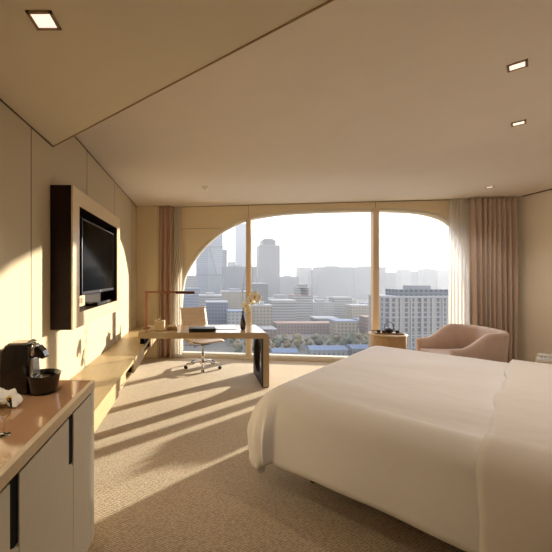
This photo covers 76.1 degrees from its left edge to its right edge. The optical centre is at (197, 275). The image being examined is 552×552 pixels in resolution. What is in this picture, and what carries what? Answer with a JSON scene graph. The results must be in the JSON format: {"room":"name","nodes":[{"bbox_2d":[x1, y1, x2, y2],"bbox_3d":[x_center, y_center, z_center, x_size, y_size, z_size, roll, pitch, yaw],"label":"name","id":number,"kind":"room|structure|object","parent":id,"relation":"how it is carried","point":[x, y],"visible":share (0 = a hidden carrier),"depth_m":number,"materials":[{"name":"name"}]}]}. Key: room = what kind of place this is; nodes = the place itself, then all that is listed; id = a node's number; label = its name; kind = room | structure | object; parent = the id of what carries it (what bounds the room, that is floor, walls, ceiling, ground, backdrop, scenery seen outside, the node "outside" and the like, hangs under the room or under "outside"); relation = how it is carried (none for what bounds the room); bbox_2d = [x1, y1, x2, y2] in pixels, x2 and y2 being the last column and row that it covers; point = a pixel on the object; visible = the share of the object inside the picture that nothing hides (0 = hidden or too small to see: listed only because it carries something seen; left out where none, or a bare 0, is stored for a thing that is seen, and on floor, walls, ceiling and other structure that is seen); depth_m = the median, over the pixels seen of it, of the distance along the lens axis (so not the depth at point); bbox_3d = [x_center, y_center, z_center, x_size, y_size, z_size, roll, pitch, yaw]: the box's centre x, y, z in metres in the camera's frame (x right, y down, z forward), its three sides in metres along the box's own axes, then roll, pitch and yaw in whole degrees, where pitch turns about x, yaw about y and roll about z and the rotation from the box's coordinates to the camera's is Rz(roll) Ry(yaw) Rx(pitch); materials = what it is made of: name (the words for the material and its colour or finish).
{"room":"hotel room","nodes":[
{"label":"hotel room","id":0,"kind":"room"},
{"bbox_2d":[0,101,136,379],"bbox_3d":[-1.237,0.105,2.610,0.200,2.789,8.020,0,0,0],"label":"wall","id":1,"kind":"structure","parent":0,"point":[68,162],"depth_m":2.50,"materials":[{"name":"paint"}]},
{"bbox_2d":[0,99,136,338],"bbox_3d":[-1.137,0.105,2.635,0.009,2.789,7.670,0,0,0],"label":"trim","id":2,"kind":"structure","parent":1,"relation":"attached to","point":[1,100],"depth_m":2.33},
{"bbox_2d":[50,185,119,329],"bbox_3d":[-1.050,-0.142,3.425,0.173,1.115,1.590,0,0,0],"label":"frame","id":3,"kind":"object","parent":1,"relation":"attached to","point":[68,204],"depth_m":2.63,"materials":[{"name":"brown wood"}]},
{"bbox_2d":[80,218,113,294],"bbox_3d":[-1.057,-0.168,3.480,0.134,0.665,1.100,0,0,0],"label":"television","id":4,"kind":"object","parent":3,"relation":"attached to","point":[96,243],"visible":0.85,"depth_m":3.30,"materials":[{"name":"glass"}]},
{"bbox_2d":[85,299,109,305],"bbox_3d":[-1.046,0.276,3.605,0.127,0.036,0.490,0,0,0],"label":"media box","id":5,"kind":"object","parent":3,"relation":"in","point":[97,302],"visible":0.98,"depth_m":3.46,"materials":[{"name":"black plastic"}]},
{"bbox_2d":[70,326,155,432],"bbox_3d":[-0.915,0.988,4.105,0.442,0.145,4.410,0,0,0],"label":"wall shelf","id":6,"kind":"object","parent":1,"relation":"attached to","point":[111,369],"visible":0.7,"depth_m":3.38,"materials":[{"name":"brown wood"}]},
{"bbox_2d":[53,0,334,146],"bbox_3d":[0.242,-1.025,1.479,3.657,0.026,0.006,0,0,41],"label":"trim","id":7,"kind":"structure","parent":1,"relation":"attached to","point":[329,1],"depth_m":1.61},
{"bbox_2d":[137,206,158,357],"bbox_3d":[-0.928,0.105,6.381,0.440,2.789,0.140,0,0,8],"label":"wall","id":8,"kind":"structure","parent":0,"point":[147,216],"depth_m":6.31,"materials":[{"name":"paint"}]},
{"bbox_2d":[0,0,328,145],"bbox_3d":[0.240,-1.153,0.740,2.754,0.271,3.880,0,0,0],"label":"ceiling","id":9,"kind":"structure","parent":0,"point":[107,56],"depth_m":1.53,"materials":[{"name":"paint"}]},
{"bbox_2d":[25,10,61,30],"bbox_3d":[-0.612,-1.015,1.360,0.100,0.006,0.100,0,0,0],"label":"recessed light","id":10,"kind":"object","parent":9,"relation":"in","point":[43,20],"visible":1,"depth_m":1.36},
{"bbox_2d":[31,14,56,27],"bbox_3d":[-0.612,-1.016,1.360,0.076,0.002,0.076,0,0,0],"label":"diffuser","id":11,"kind":"object","parent":10,"relation":"attached to","point":[38,20],"depth_m":1.36,"materials":[{"name":"white plastic"}]},
{"bbox_2d":[87,356,465,551],"bbox_3d":[2.102,1.600,2.690,6.877,0.200,8.180,0,0,0],"label":"floor","id":12,"kind":"structure","parent":0,"point":[174,471],"depth_m":2.46,"materials":[{"name":"carpet"}]},
{"bbox_2d":[0,390,93,551],"bbox_3d":[-0.851,1.058,0.796,0.567,0.884,2.192,0,0,0],"label":"base cabinet","id":13,"kind":"object","parent":12,"relation":"on","point":[48,505],"visible":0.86,"depth_m":1.37,"materials":[{"name":"paint"}]},
{"bbox_2d":[0,380,94,490],"bbox_3d":[-0.850,0.595,0.797,0.569,0.042,2.194,0,0,0],"label":"countertop","id":14,"kind":"structure","parent":13,"relation":"on","point":[35,420],"depth_m":1.36,"materials":[{"name":"stone"}]},
{"bbox_2d":[0,398,11,437],"bbox_3d":[-0.700,0.510,1.235,0.051,0.126,0.051,0,0,0],"label":"wine glass","id":15,"kind":"object","parent":14,"relation":"on","point":[3,434],"visible":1,"depth_m":1.24,"materials":[{"name":"clear glass"}]},
{"bbox_2d":[0,387,22,406],"bbox_3d":[-0.881,0.520,1.482,0.220,0.099,0.098,0,0,-33],"label":"flower","id":16,"kind":"object","parent":14,"relation":"on","point":[16,398],"visible":0.88,"depth_m":1.51,"materials":[{"name":"white plant"}]},
{"bbox_2d":[0,339,61,395],"bbox_3d":[-0.835,0.441,1.700,0.301,0.266,0.168,0,0,0],"label":"coffee machine","id":17,"kind":"object","parent":14,"relation":"on","point":[20,370],"visible":0.98,"depth_m":1.65,"materials":[{"name":"metal"}]},
{"bbox_2d":[25,368,61,395],"bbox_3d":[-0.768,0.527,1.700,0.168,0.092,0.168,0,0,0],"label":"drip tray","id":18,"kind":"object","parent":17,"relation":"on","point":[45,382],"depth_m":1.65,"materials":[{"name":"black plastic"}]},
{"bbox_2d":[180,306,224,372],"bbox_3d":[0.067,1.011,5.619,0.637,0.976,0.608,0,0,-33],"label":"office chair","id":19,"kind":"object","parent":12,"relation":"on","point":[193,315],"visible":0.68,"depth_m":5.71,"materials":[{"name":"beige leather"}]},
{"bbox_2d":[138,325,268,387],"bbox_3d":[0.077,1.130,4.960,1.755,0.740,0.760,0,0,0],"label":"desk","id":20,"kind":"object","parent":12,"relation":"on","point":[260,338],"visible":1,"depth_m":4.58,"materials":[{"name":"paint"}]},
{"bbox_2d":[154,318,164,330],"bbox_3d":[-0.535,0.666,4.800,0.136,0.186,0.136,0,0,0],"label":"tissue box","id":21,"kind":"object","parent":20,"relation":"on","point":[159,325],"visible":1,"depth_m":4.73,"materials":[{"name":"beige leather"}]},
{"bbox_2d":[143,291,194,328],"bbox_3d":[-0.412,0.489,4.950,0.735,0.540,0.120,0,0,0],"label":"desk lamp","id":22,"kind":"object","parent":20,"relation":"on","point":[145,292],"visible":1,"depth_m":4.94,"materials":[{"name":"orange metal"}]},
{"bbox_2d":[167,325,177,329],"bbox_3d":[-0.360,0.729,4.860,0.150,0.062,0.120,0,0,0],"label":"holder","id":23,"kind":"object","parent":20,"relation":"on","point":[170,327],"visible":1,"depth_m":4.81,"materials":[{"name":"brown wood"}]},
{"bbox_2d":[189,327,215,331],"bbox_3d":[0.060,0.739,4.757,0.374,0.042,0.210,0,0,0],"label":"case","id":24,"kind":"object","parent":20,"relation":"on","point":[191,329],"visible":1,"depth_m":4.66,"materials":[{"name":"black leather"}]},
{"bbox_2d":[215,326,235,328],"bbox_3d":[0.400,0.754,4.980,0.300,0.010,0.220,0,0,0],"label":"pad","id":25,"kind":"object","parent":20,"relation":"on","point":[215,326],"visible":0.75,"depth_m":4.98,"materials":[{"name":"white paper"}]},
{"bbox_2d":[240,311,245,329],"bbox_3d":[0.635,0.625,4.820,0.080,0.270,0.080,0,0,0],"label":"bud vase","id":26,"kind":"object","parent":20,"relation":"on","point":[242,322],"visible":1,"depth_m":4.79,"materials":[{"name":"ceramic"}]},
{"bbox_2d":[241,275,261,312],"bbox_3d":[0.747,0.220,4.797,0.292,0.600,0.138,0,0,0],"label":"orchid","id":27,"kind":"object","parent":26,"relation":"in","point":[253,296],"visible":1,"depth_m":4.78,"materials":[{"name":"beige plant"}]},
{"bbox_2d":[368,331,407,348],"bbox_3d":[2.945,1.194,5.310,0.536,0.612,0.536,0,0,0],"label":"side table","id":28,"kind":"object","parent":12,"relation":"on","point":[394,341],"visible":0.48,"depth_m":5.10,"materials":[{"name":"brown wood"}]},
{"bbox_2d":[371,330,403,334],"bbox_3d":[2.935,0.876,5.310,0.400,0.022,0.260,0,0,12],"label":"tray","id":29,"kind":"object","parent":28,"relation":"on","point":[373,331],"visible":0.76,"depth_m":5.21,"materials":[{"name":"brown wood"}]},
{"bbox_2d":[384,322,394,332],"bbox_3d":[2.959,0.790,5.293,0.135,0.168,0.124,0,0,-40],"label":"teapot","id":30,"kind":"object","parent":29,"relation":"on","point":[388,330],"visible":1,"depth_m":5.27,"materials":[{"name":"metal"}]},
{"bbox_2d":[385,328,393,332],"bbox_3d":[2.955,0.842,5.290,0.124,0.066,0.124,0,0,0],"label":"pot","id":31,"kind":"object","parent":30,"relation":"attached to","point":[388,330],"depth_m":5.25,"materials":[{"name":"metal"}]},
{"bbox_2d":[416,324,508,362],"bbox_3d":[3.666,1.108,4.736,0.828,0.784,0.936,0,0,6],"label":"armchair","id":32,"kind":"object","parent":12,"relation":"on","point":[464,340],"visible":0.59,"depth_m":4.84,"materials":[{"name":"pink fabric"}]},
{"bbox_2d":[420,348,451,354],"bbox_3d":[3.590,1.137,4.744,0.675,0.137,0.630,0,0,6],"label":"seat cushion","id":33,"kind":"object","parent":32,"relation":"on","point":[446,351],"depth_m":4.91,"materials":[{"name":"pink fabric"}]},
{"bbox_2d":[535,355,551,363],"bbox_3d":[3.961,1.200,3.428,0.550,0.600,0.847,0,0,-45],"label":"bedside table","id":34,"kind":"object","parent":12,"relation":"on","point":[536,355],"visible":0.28,"depth_m":3.60,"materials":[{"name":"brown wood"}]},
{"bbox_2d":[537,353,551,362],"bbox_3d":[3.688,0.816,3.596,0.160,0.166,0.180,0,0,-45],"label":"telephone","id":35,"kind":"object","parent":34,"relation":"on","point":[547,358],"visible":1,"depth_m":3.57,"materials":[{"name":"plastic"}]},
{"bbox_3d":[2.100,0.900,2.417,2.170,1.200,2.260,0,0,45],"label":"bed","id":36,"kind":"object","parent":12,"relation":"on","visible":0},
{"bbox_2d":[247,346,508,551],"bbox_3d":[1.873,1.090,2.643,2.071,0.643,2.541,0,0,45],"label":"duvet","id":37,"kind":"object","parent":36,"relation":"on","point":[399,433],"visible":0.85,"depth_m":2.05,"materials":[{"name":"white fabric"}]},
{"bbox_2d":[476,360,551,551],"bbox_3d":[2.458,1.020,2.058,2.492,0.550,0.977,0,0,-45],"label":"coverlet","id":38,"kind":"object","parent":37,"relation":"on","point":[514,465],"visible":1,"depth_m":1.51,"materials":[{"name":"white fabric"}]},
{"bbox_2d":[75,0,551,206],"bbox_3d":[2.102,-1.414,2.690,6.877,0.250,8.180,0,0,0],"label":"ceiling","id":39,"kind":"structure","parent":0,"point":[348,100],"depth_m":2.75,"materials":[{"name":"paint"}]},
{"bbox_2d":[157,206,171,357],"bbox_3d":[-0.614,0.106,6.247,0.261,2.767,0.140,0,0,0],"label":"curtain","id":40,"kind":"object","parent":39,"relation":"hanging from","point":[164,211],"visible":0.91,"depth_m":6.25,"materials":[{"name":"brown fabric"}]},
{"bbox_2d":[173,206,181,356],"bbox_3d":[-0.376,0.106,6.285,0.164,2.767,0.076,0,0,6],"label":"sheer curtain","id":41,"kind":"object","parent":39,"relation":"hanging from","point":[177,211],"visible":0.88,"depth_m":6.28,"materials":[{"name":"beige fabric"}]},
{"bbox_2d":[448,198,469,324],"bbox_3d":[4.311,0.106,5.655,0.339,2.767,0.078,0,0,8],"label":"sheer curtain","id":42,"kind":"object","parent":39,"relation":"hanging from","point":[458,274],"visible":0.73,"depth_m":5.65,"materials":[{"name":"white fabric"}]},
{"bbox_2d":[469,196,517,362],"bbox_3d":[4.787,0.106,5.549,0.674,2.767,0.137,0,0,7],"label":"curtain","id":43,"kind":"object","parent":39,"relation":"hanging from","point":[493,246],"visible":0.8,"depth_m":5.53,"materials":[{"name":"brown fabric"}]},
{"bbox_2d":[506,59,527,72],"bbox_3d":[1.955,-1.286,2.094,0.094,0.006,0.094,0,0,-45],"label":"recessed light","id":44,"kind":"object","parent":39,"relation":"in","point":[524,63],"visible":1,"depth_m":2.09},
{"bbox_2d":[509,62,524,70],"bbox_3d":[1.955,-1.287,2.094,0.070,0.002,0.070,0,0,-45],"label":"diffuser","id":45,"kind":"object","parent":44,"relation":"attached to","point":[518,65],"depth_m":2.10,"materials":[{"name":"white plastic"}]},
{"bbox_2d":[511,119,526,126],"bbox_3d":[2.700,-1.286,2.880,0.094,0.006,0.094,0,0,-45],"label":"recessed light","id":46,"kind":"object","parent":39,"relation":"in","point":[521,122],"visible":1,"depth_m":2.88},
{"bbox_2d":[171,199,469,355],"bbox_3d":[2.061,0.105,6.117,6.435,2.789,0.144,0,0,8],"label":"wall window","id":47,"kind":"structure","parent":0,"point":[215,218],"depth_m":6.25,"materials":[{"name":"paint"}]},
{"bbox_2d":[182,208,448,361],"bbox_3d":[2.150,0.162,6.090,5.180,2.676,0.165,0,0,8],"label":"window","id":48,"kind":"structure","parent":47,"relation":"attached to","point":[374,212],"depth_m":6.10,"materials":[{"name":"white paint"}]},
{"bbox_2d":[517,190,551,361],"bbox_3d":[5.340,0.105,4.723,0.200,2.789,2.054,0,0,0],"label":"wall","id":49,"kind":"structure","parent":0,"point":[534,211],"depth_m":5.31,"materials":[{"name":"paint"}]},
{"bbox_2d":[522,189,551,196],"bbox_3d":[5.228,-1.283,4.850,0.025,0.012,1.300,0,0,0],"label":"trim","id":50,"kind":"structure","parent":49,"relation":"attached to","point":[548,189],"depth_m":5.25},
{"label":"outside","id":51,"kind":"structure","parent":0,"visible":0},
{"bbox_2d":[182,299,367,355],"bbox_3d":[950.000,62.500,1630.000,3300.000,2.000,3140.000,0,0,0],"label":"city","id":52,"kind":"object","parent":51,"point":[220,346],"depth_m":298.33},
{"bbox_2d":[183,288,199,307],"bbox_3d":[-10.526,39.423,490.667,27.267,44.154,21.933,0,0,0],"label":"office block","id":53,"kind":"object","parent":52,"relation":"on","point":[189,300],"visible":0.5,"depth_m":480.00,"materials":[{"name":"blue glass"}]},
{"bbox_2d":[186,276,196,287],"bbox_3d":[-12.164,30.300,648.234,21.185,62.400,17.068,0,0,0],"label":"office block","id":54,"kind":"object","parent":52,"relation":"on","point":[191,281],"visible":0.43,"depth_m":639.95,"materials":[{"name":"grey concrete"}]},
{"bbox_2d":[183,339,201,345],"bbox_3d":[-6.140,46.089,309.123,23.407,30.821,18.846,0,0,0],"label":"building","id":55,"kind":"structure","parent":52,"relation":"on","point":[185,343],"depth_m":300.01,"materials":[{"name":"brick"}]},
{"bbox_2d":[196,234,222,293],"bbox_3d":[23.538,-20.420,727.500,56.863,163.839,57.000,0,0,0],"label":"glass tower","id":56,"kind":"structure","parent":52,"relation":"on","point":[209,264],"depth_m":704.05,"materials":[{"name":"glass"}]},
{"bbox_2d":[199,292,221,306],"bbox_3d":[15.716,41.323,441.567,29.518,40.354,23.735,0,0,0],"label":"office block","id":57,"kind":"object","parent":52,"relation":"on","point":[209,295],"visible":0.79,"depth_m":429.95,"materials":[{"name":"grey concrete"}]},
{"bbox_2d":[205,300,227,339],"bbox_3d":[18.333,43.326,342.000,21.828,36.347,24.600,0,0,0],"label":"office block","id":58,"kind":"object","parent":52,"relation":"on","point":[216,311],"visible":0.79,"depth_m":329.98,"materials":[{"name":"blue concrete"}]},
{"bbox_2d":[223,250,226,266],"bbox_3d":[59.509,1.107,783.000,11.828,120.786,30.600,0,0,0],"label":"office tower","id":59,"kind":"structure","parent":52,"relation":"on","point":[224,251],"depth_m":767.98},
{"bbox_2d":[220,288,245,308],"bbox_3d":[50.889,39.463,472.999,38.097,44.073,30.598,0,0,0],"label":"office block","id":60,"kind":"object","parent":52,"relation":"on","point":[234,296],"visible":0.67,"depth_m":458.02,"materials":[{"name":"beige concrete"}]},
{"bbox_2d":[229,288,238,290],"bbox_3d":[49.952,18.977,472.999,13.124,3.100,11.999,0,0,0],"label":"plant","id":61,"kind":"object","parent":60,"relation":"on","point":[230,289],"depth_m":467.05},
{"bbox_2d":[226,309,245,343],"bbox_3d":[37.164,46.616,317.977,20.542,29.768,16.553,0,0,0],"label":"building","id":62,"kind":"structure","parent":52,"relation":"on","point":[234,316],"depth_m":309.99,"materials":[{"name":"grey concrete"}]},
{"bbox_2d":[222,265,252,289],"bbox_3d":[73.421,20.592,641.029,53.173,81.816,42.658,0,0,0],"label":"office block","id":63,"kind":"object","parent":52,"relation":"on","point":[233,276],"visible":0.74,"depth_m":619.96,"materials":[{"name":"grey concrete"}]},
{"bbox_2d":[234,344,242,352],"bbox_3d":[31.308,56.544,261.622,6.848,9.913,7.676,0,0,10],"label":"tree","id":64,"kind":"object","parent":52,"relation":"on","point":[239,347],"visible":0.95,"depth_m":259.13,"materials":[{"name":"green plant"}]},
{"bbox_2d":[235,224,245,265],"bbox_3d":[190.789,-83.724,1522.000,48.846,290.447,44.600,0,0,0],"label":"office tower","id":65,"kind":"structure","parent":52,"relation":"on","point":[240,230],"depth_m":1499.96,"materials":[{"name":"blue glass"}]},
{"bbox_2d":[253,267,255,282],"bbox_3d":[142.518,19.195,851.404,19.109,84.610,15.407,0,0,0],"label":"office block","id":66,"kind":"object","parent":52,"relation":"on","point":[254,268],"visible":0.18,"depth_m":844.08,"materials":[{"name":"grey concrete"}]},
{"bbox_2d":[252,283,267,303],"bbox_3d":[94.269,36.382,550.000,24.927,50.236,60.600,0,0,0],"label":"office block","id":67,"kind":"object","parent":52,"relation":"on","point":[261,288],"visible":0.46,"depth_m":520.02,"materials":[{"name":"grey concrete"}]},
{"bbox_2d":[252,301,271,325],"bbox_3d":[67.895,44.539,368.000,20.600,33.921,16.600,0,0,0],"label":"building","id":68,"kind":"structure","parent":52,"relation":"on","point":[261,313],"depth_m":360.03,"materials":[{"name":"beige concrete"}]},
{"bbox_2d":[258,326,276,338],"bbox_3d":[63.968,56.668,344.547,26.968,9.663,21.695,0,0,0],"label":"building","id":69,"kind":"structure","parent":52,"relation":"on","point":[271,331],"depth_m":334.03,"materials":[{"name":"brick"}]},
{"bbox_2d":[256,239,279,296],"bbox_3d":[167.251,-12.993,820.000,49.723,148.985,40.600,0,0,0],"label":"office tower","id":70,"kind":"structure","parent":52,"relation":"on","point":[267,252],"depth_m":799.93,"materials":[{"name":"grey concrete"}]},
{"bbox_2d":[269,341,274,347],"bbox_3d":[60.391,57.494,279.251,5.009,8.011,6.259,0,0,28],"label":"tree","id":71,"kind":"object","parent":52,"relation":"on","point":[271,344],"visible":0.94,"depth_m":277.13,"materials":[{"name":"green plant"}]},
{"bbox_2d":[274,338,282,347],"bbox_3d":[66.864,56.506,284.844,6.900,9.988,7.734,0,0,-11],"label":"tree","id":72,"kind":"object","parent":52,"relation":"on","point":[278,342],"visible":0.95,"depth_m":282.52,"materials":[{"name":"green plant"}]},
{"bbox_2d":[273,294,285,298],"bbox_3d":[165.541,49.511,696.709,22.084,23.978,17.787,0,0,0],"label":"building","id":73,"kind":"structure","parent":52,"relation":"on","point":[275,296],"depth_m":688.07,"materials":[{"name":"grey concrete"}]},
{"bbox_2d":[268,299,295,325],"bbox_3d":[105.614,45.651,431.789,30.074,31.698,24.179,0,0,0],"label":"office block","id":74,"kind":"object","parent":52,"relation":"on","point":[282,309],"visible":0.79,"depth_m":420.00,"materials":[{"name":"grey concrete"}]},
{"bbox_2d":[270,348,298,353],"bbox_3d":[63.368,57.300,252.000,19.000,8.400,9.200,0,0,0],"label":"depot hall","id":75,"kind":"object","parent":52,"relation":"on","point":[273,350],"visible":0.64,"depth_m":249.57,"materials":[{"name":"blue metal"}]},
{"bbox_2d":[283,340,290,347],"bbox_3d":[73.184,57.166,279.810,6.772,8.668,5.419,0,0,28],"label":"tree","id":76,"kind":"object","parent":52,"relation":"on","point":[286,344],"visible":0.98,"depth_m":278.41,"materials":[{"name":"green plant"}]},
{"bbox_2d":[280,275,298,298],"bbox_3d":[240.790,30.066,920.000,50.600,62.868,40.600,0,0,0],"label":"office block","id":77,"kind":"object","parent":52,"relation":"on","point":[288,283],"visible":0.71,"depth_m":900.05,"materials":[{"name":"grey concrete"}]},
{"bbox_2d":[293,339,299,346],"bbox_3d":[81.835,57.079,284.625,5.528,8.843,6.909,0,0,-9],"label":"tree","id":78,"kind":"object","parent":52,"relation":"on","point":[296,342],"visible":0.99,"depth_m":281.97,"materials":[{"name":"green plant"}]},
{"bbox_2d":[294,333,303,347],"bbox_3d":[85.834,55.307,292.215,7.743,12.386,9.677,0,0,0],"label":"tree","id":79,"kind":"object","parent":52,"relation":"on","point":[298,336],"visible":0.86,"depth_m":288.55,"materials":[{"name":"green plant"}]},
{"bbox_2d":[272,321,328,333],"bbox_3d":[114.845,55.703,370.000,65.167,11.593,16.600,0,0,0],"label":"building","id":80,"kind":"structure","parent":52,"relation":"on","point":[288,327],"depth_m":361.97,"materials":[{"name":"brick"}]},
{"bbox_2d":[288,284,312,320],"bbox_3d":[141.228,36.130,470.760,27.501,50.740,22.120,0,0,0],"label":"office block","id":81,"kind":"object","parent":52,"relation":"on","point":[304,300],"visible":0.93,"depth_m":460.04,"materials":[{"name":"grey concrete"}]},
{"bbox_2d":[296,267,311,287],"bbox_3d":[314.327,17.873,1015.205,38.612,87.254,31.009,0,0,0],"label":"office tower","id":82,"kind":"structure","parent":52,"relation":"on","point":[302,273],"depth_m":999.92,"materials":[{"name":"grey concrete"}]},
{"bbox_2d":[309,270,312,294],"bbox_3d":[307.895,11.855,908.421,21.653,99.290,17.442,0,0,0],"label":"office tower","id":83,"kind":"structure","parent":52,"relation":"on","point":[310,271],"depth_m":900.05,"materials":[{"name":"grey concrete"}]},
{"bbox_2d":[313,335,322,344],"bbox_3d":[100.963,55.439,287.016,8.373,12.121,9.385,0,0,0],"label":"tree","id":84,"kind":"object","parent":52,"relation":"on","point":[318,341],"visible":1,"depth_m":284.36,"materials":[{"name":"green plant"}]},
{"bbox_2d":[313,299,333,316],"bbox_3d":[175.439,47.697,492.351,31.477,27.605,25.302,0,0,0],"label":"office block","id":85,"kind":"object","parent":52,"relation":"on","point":[321,307],"visible":0.69,"depth_m":480.00,"materials":[{"name":"grey concrete"}]},
{"bbox_2d":[310,316,338,320],"bbox_3d":[151.245,55.417,410.199,27.227,12.167,21.902,0,0,0],"label":"building","id":86,"kind":"structure","parent":52,"relation":"on","point":[312,318],"depth_m":406.58,"materials":[{"name":"grey concrete"}]},
{"bbox_2d":[305,345,347,355],"bbox_3d":[98.058,57.300,262.000,29.000,8.400,13.200,0,0,0],"label":"depot hall","id":87,"kind":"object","parent":52,"relation":"on","point":[336,350],"visible":0.88,"depth_m":256.49,"materials":[{"name":"blue metal"}]},
{"bbox_2d":[327,339,335,344],"bbox_3d":[109.327,56.651,279.792,6.700,9.698,7.509,0,0,-34],"label":"tree","id":88,"kind":"object","parent":52,"relation":"on","point":[332,341],"visible":0.75,"depth_m":278.48,"materials":[{"name":"green plant"}]},
{"bbox_2d":[312,266,351,299],"bbox_3d":[340.497,17.939,870.000,85.103,87.123,40.600,0,0,0],"label":"apartment slab","id":89,"kind":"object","parent":52,"relation":"on","point":[328,281],"visible":0.88,"depth_m":850.07,"materials":[{"name":"grey concrete"}]},
{"bbox_2d":[331,335,339,341],"bbox_3d":[121.492,56.743,302.532,7.432,9.513,5.947,0,0,7],"label":"tree","id":90,"kind":"object","parent":52,"relation":"on","point":[335,337],"visible":0.84,"depth_m":300.96,"materials":[{"name":"green plant"}]},
{"bbox_2d":[329,297,351,318],"bbox_3d":[209.444,46.189,504.400,26.600,30.622,21.400,0,0,0],"label":"office block","id":91,"kind":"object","parent":52,"relation":"on","point":[339,302],"visible":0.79,"depth_m":494.03,"materials":[{"name":"grey concrete"}]},
{"bbox_2d":[329,319,357,338],"bbox_3d":[145.950,52.829,343.620,22.150,17.341,17.840,0,0,0],"label":"building","id":92,"kind":"structure","parent":52,"relation":"on","point":[342,327],"depth_m":335.01,"materials":[{"name":"beige concrete"}]},
{"bbox_2d":[339,337,347,345],"bbox_3d":[121.798,56.395,285.897,7.054,10.211,7.907,0,0,-3],"label":"tree","id":93,"kind":"object","parent":52,"relation":"on","point":[344,341],"visible":0.9,"depth_m":283.59,"materials":[{"name":"green plant"}]},
{"bbox_2d":[347,337,353,343],"bbox_3d":[131.082,57.060,295.074,6.134,8.880,6.876,0,0,-33],"label":"tree","id":94,"kind":"object","parent":52,"relation":"on","point":[350,340],"visible":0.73,"depth_m":293.10,"materials":[{"name":"green plant"}]},
{"bbox_2d":[345,304,367,318],"bbox_3d":[206.199,49.160,440.058,25.746,24.681,20.717,0,0,0],"label":"office block","id":95,"kind":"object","parent":52,"relation":"on","point":[351,310],"visible":0.61,"depth_m":429.95,"materials":[{"name":"beige concrete"}]},
{"bbox_2d":[346,344,367,354],"bbox_3d":[127.556,57.300,266.000,21.000,8.400,11.200,0,0,0],"label":"depot hall","id":96,"kind":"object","parent":52,"relation":"on","point":[352,348],"visible":0.48,"depth_m":263.28,"materials":[{"name":"blue metal"}]},
{"bbox_2d":[356,332,361,340],"bbox_3d":[146.896,56.502,312.369,6.250,9.997,7.810,0,0,-6],"label":"tree","id":97,"kind":"object","parent":52,"relation":"on","point":[358,335],"visible":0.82,"depth_m":309.76,"materials":[{"name":"green plant"}]},
{"bbox_2d":[359,315,367,339],"bbox_3d":[168.860,50.563,337.000,14.109,21.874,14.600,0,0,0],"label":"building","id":98,"kind":"structure","parent":52,"relation":"on","point":[363,319],"depth_m":335.01,"materials":[{"name":"brick"}]},
{"bbox_2d":[360,334,367,339],"bbox_3d":[146.829,56.505,302.250,6.246,9.991,7.805,0,0,26],"label":"tree","id":99,"kind":"object","parent":52,"relation":"on","point":[365,336],"visible":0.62,"depth_m":300.63,"materials":[{"name":"green plant"}]},
{"bbox_2d":[352,266,385,298],"bbox_3d":[453.947,17.303,920.000,82.179,88.395,40.600,0,0,0],"label":"apartment slab","id":100,"kind":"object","parent":52,"relation":"on","point":[361,275],"visible":0.64,"depth_m":900.05,"materials":[{"name":"grey concrete"}]},
{"bbox_2d":[386,272,395,288],"bbox_3d":[573.099,25.183,1018.713,47.384,72.634,38.027,0,0,0],"label":"apartment slab","id":101,"kind":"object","parent":52,"relation":"on","point":[390,276],"visible":0.39,"depth_m":999.92,"materials":[{"name":"grey concrete"}]},
{"bbox_2d":[396,270,410,288],"bbox_3d":[577.778,21.967,961.111,28.378,79.067,22.822,0,0,0],"label":"apartment slab","id":102,"kind":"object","parent":52,"relation":"on","point":[403,277],"visible":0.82,"depth_m":949.95,"materials":[{"name":"grey concrete"}]},
{"bbox_2d":[368,285,447,350],"bbox_3d":[146.945,33.987,236.347,48.826,55.026,22.100,0,0,-4],"label":"apartment block","id":103,"kind":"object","parent":52,"relation":"on","point":[417,311],"visible":0.52,"depth_m":226.13,"materials":[{"name":"white concrete"}]},
{"bbox_2d":[403,285,430,288],"bbox_3d":[151.691,7.774,237.330,14.408,2.600,8.000,0,0,-4],"label":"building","id":104,"kind":"structure","parent":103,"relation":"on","point":[404,286],"depth_m":233.51,"materials":[{"name":"grey concrete"}]},
{"bbox_2d":[411,271,417,284],"bbox_3d":[673.903,23.392,1065.965,40.512,76.216,32.530,0,0,0],"label":"apartment slab","id":105,"kind":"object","parent":52,"relation":"on","point":[414,274],"visible":0.32,"depth_m":1049.95,"materials":[{"name":"grey concrete"}]},
{"bbox_2d":[418,268,435,288],"bbox_3d":[664.795,19.151,993.754,34.986,84.699,28.109,0,0,0],"label":"apartment slab","id":106,"kind":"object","parent":52,"relation":"on","point":[426,276],"visible":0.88,"depth_m":980.10,"materials":[{"name":"grey concrete"}]},
{"bbox_2d":[436,270,448,288],"bbox_3d":[736.111,22.259,1028.655,72.237,78.482,57.910,0,0,0],"label":"apartment slab","id":107,"kind":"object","parent":52,"relation":"on","point":[441,275],"visible":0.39,"depth_m":999.92,"materials":[{"name":"grey concrete"}]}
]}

